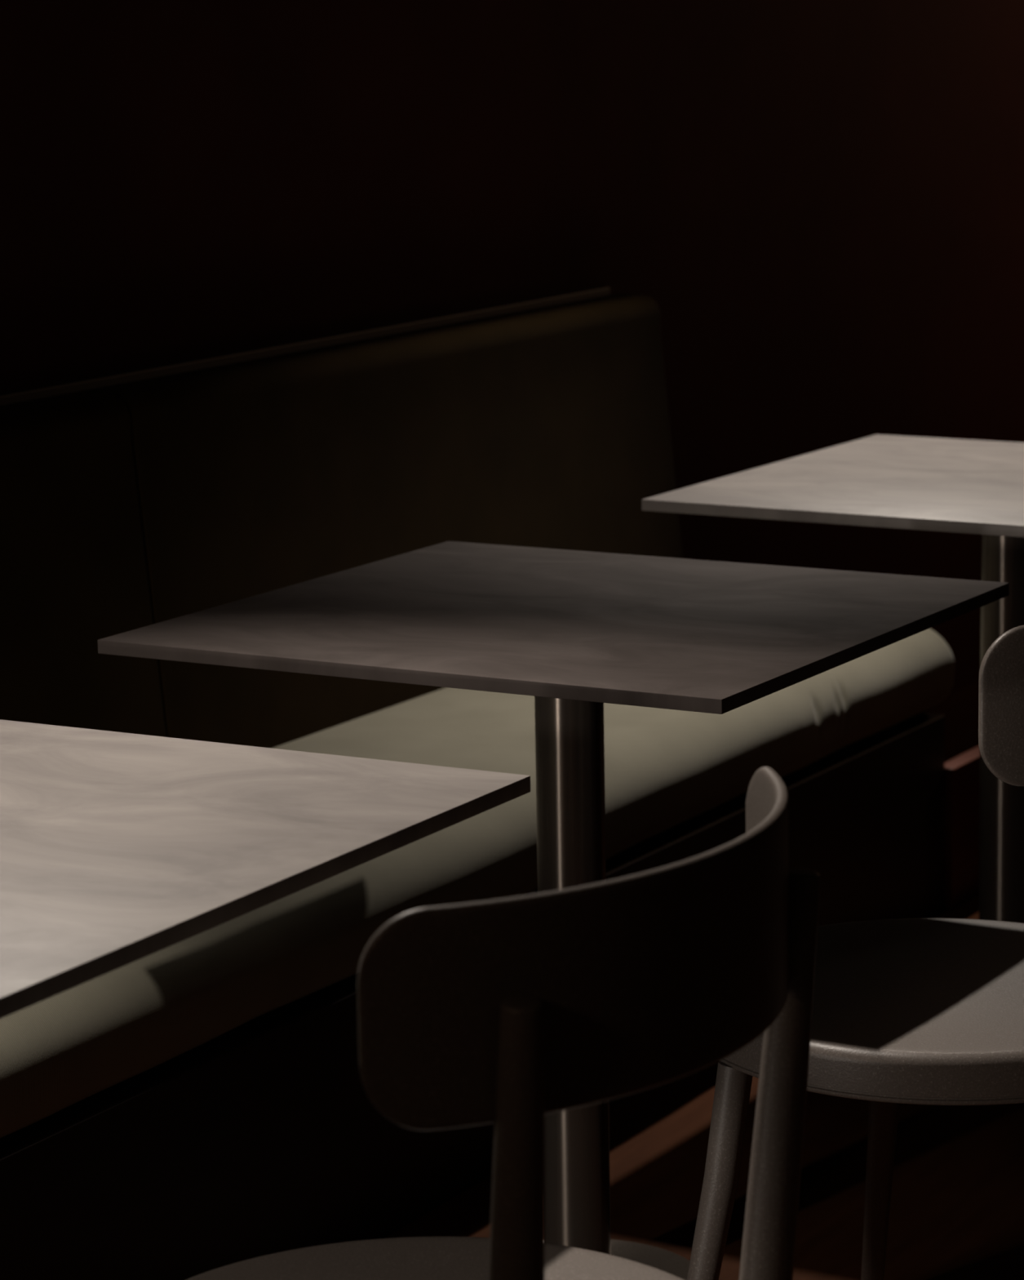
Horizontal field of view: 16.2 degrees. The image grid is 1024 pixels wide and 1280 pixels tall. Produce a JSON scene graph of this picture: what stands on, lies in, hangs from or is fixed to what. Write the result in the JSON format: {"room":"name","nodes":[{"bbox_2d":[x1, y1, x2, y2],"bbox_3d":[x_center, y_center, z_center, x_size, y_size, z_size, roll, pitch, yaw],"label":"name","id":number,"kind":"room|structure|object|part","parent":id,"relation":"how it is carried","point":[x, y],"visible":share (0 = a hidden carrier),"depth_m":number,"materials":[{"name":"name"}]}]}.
{"room":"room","nodes":[
{"label":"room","id":0,"kind":"room"},
{"bbox_2d":[0,0,1023,696],"bbox_3d":[-0.691,-1.100,4.219,0.176,3.424,10.807,5,12,30],"label":"wall","id":1,"kind":"structure","parent":0,"point":[820,204],"depth_m":5.51,"materials":[{"name":"paint"}]},
{"bbox_2d":[383,681,1023,1279],"bbox_3d":[1.761,0.784,3.405,6.634,0.064,11.235,5,12,30],"label":"floor","id":2,"kind":"structure","parent":0,"point":[957,1211],"depth_m":4.17,"materials":[{"name":"brown wood"}]},
{"bbox_2d":[0,719,530,1018],"bbox_3d":[-0.465,0.514,2.860,0.697,0.744,0.753,5,12,29],"label":"cafe table","id":3,"kind":"object","parent":2,"relation":"on","point":[117,850],"visible":1,"depth_m":2.78,"materials":[{"name":"grey stone"}]},
{"bbox_2d":[0,286,980,1279],"bbox_3d":[-0.871,0.356,3.291,0.620,0.910,6.206,5,12,30],"label":"bench","id":4,"kind":"object","parent":2,"relation":"on","point":[199,1104],"visible":0.69,"depth_m":4.42,"materials":[{"name":"green fabric"}]},
{"bbox_2d":[0,391,166,737],"bbox_3d":[-1.543,0.324,2.551,0.130,0.531,4.288,5,12,30],"label":"backrest cushion","id":5,"kind":"object","parent":4,"relation":"on","point":[78,562],"depth_m":4.23,"materials":[{"name":"fabric"}]},
{"bbox_3d":[-1.263,0.378,3.211,0.022,0.910,5.671,5,12,30],"label":"panel","id":6,"kind":"part","parent":4,"relation":"part of","materials":[{"name":"brown wood"}]},
{"bbox_2d":[74,293,682,748],"bbox_3d":[-0.131,-0.153,4.959,0.130,0.531,1.374,5,12,30],"label":"backrest cushion","id":7,"kind":"object","parent":4,"relation":"on","point":[542,421],"depth_m":4.78,"materials":[{"name":"fabric"}]},
{"bbox_3d":[-1.008,0.707,3.092,0.583,0.299,5.612,5,12,30],"label":"seat","id":8,"kind":"part","parent":4,"relation":"part of","materials":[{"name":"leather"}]},
{"bbox_2d":[0,628,955,1138],"bbox_3d":[-0.981,0.491,3.053,0.556,0.138,5.646,5,12,30],"label":"seat cushion","id":9,"kind":"object","parent":4,"relation":"on","point":[80,1060],"depth_m":4.19,"materials":[{"name":"green fabric"}]},
{"bbox_2d":[186,766,821,1279],"bbox_3d":[-0.057,0.523,2.527,0.503,0.835,0.531,6,13,32],"label":"chair","id":10,"kind":"object","parent":2,"relation":"on","point":[510,1013],"visible":1,"depth_m":2.25,"materials":[{"name":"black wood"}]},
{"bbox_3d":[-0.064,0.522,2.526,0.479,0.046,0.479,6,13,32],"label":"seat","id":11,"kind":"part","parent":10,"relation":"part of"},
{"bbox_3d":[0.006,0.596,2.287,0.056,0.770,0.048,6,13,32],"label":"leg","id":12,"kind":"part","parent":10,"relation":"part of","materials":[{"name":"black wood"}]},
{"bbox_3d":[0.089,0.199,2.362,0.122,0.142,0.502,6,13,32],"label":"backrest","id":13,"kind":"part","parent":10,"relation":"part of","materials":[{"name":"black wood"}]},
{"bbox_3d":[0.191,0.540,2.572,0.056,0.770,0.048,6,13,32],"label":"leg","id":14,"kind":"part","parent":10,"relation":"part of","materials":[{"name":"black wood"}]},
{"bbox_2d":[97,541,1009,1279],"bbox_3d":[0.064,0.335,3.768,0.697,0.744,0.682,5,12,30],"label":"cafe table","id":15,"kind":"object","parent":2,"relation":"on","point":[575,632],"visible":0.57,"depth_m":3.69,"materials":[{"name":"metal"}]},
{"bbox_3d":[0.070,0.689,3.835,0.278,0.024,0.278,5,12,30],"label":"plate","id":16,"kind":"part","parent":15,"relation":"part of","materials":[{"name":"grey metal"}]},
{"bbox_2d":[641,434,1023,923],"bbox_3d":[0.641,0.162,4.637,0.697,0.744,0.682,5,12,31],"label":"cafe table","id":17,"kind":"object","parent":2,"relation":"on","point":[924,483],"visible":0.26,"depth_m":4.57,"materials":[{"name":"beige metal"}]},
{"bbox_2d":[687,625,1023,1279],"bbox_3d":[0.412,0.350,3.408,0.503,0.835,0.532,5,12,28],"label":"chair","id":18,"kind":"object","parent":2,"relation":"on","point":[926,1011],"visible":0.7,"depth_m":3.31,"materials":[{"name":"grey wood"}]},
{"bbox_3d":[0.179,0.588,3.337,0.103,0.397,0.033,-6,12,-25],"label":"leg","id":19,"kind":"part","parent":18,"relation":"part of","materials":[{"name":"black wood"}]},
{"bbox_3d":[0.410,0.347,3.414,0.479,0.046,0.479,5,12,28],"label":"seat","id":20,"kind":"part","parent":18,"relation":"part of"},
{"bbox_3d":[0.384,0.514,3.712,0.033,0.397,0.103,-2,11,-7],"label":"leg","id":21,"kind":"part","parent":18,"relation":"part of","materials":[{"name":"black wood"}]},
{"bbox_3d":[0.570,0.021,3.262,0.122,0.142,0.502,5,12,28],"label":"backrest","id":22,"kind":"part","parent":18,"relation":"part of","materials":[{"name":"black wood"}]}
]}

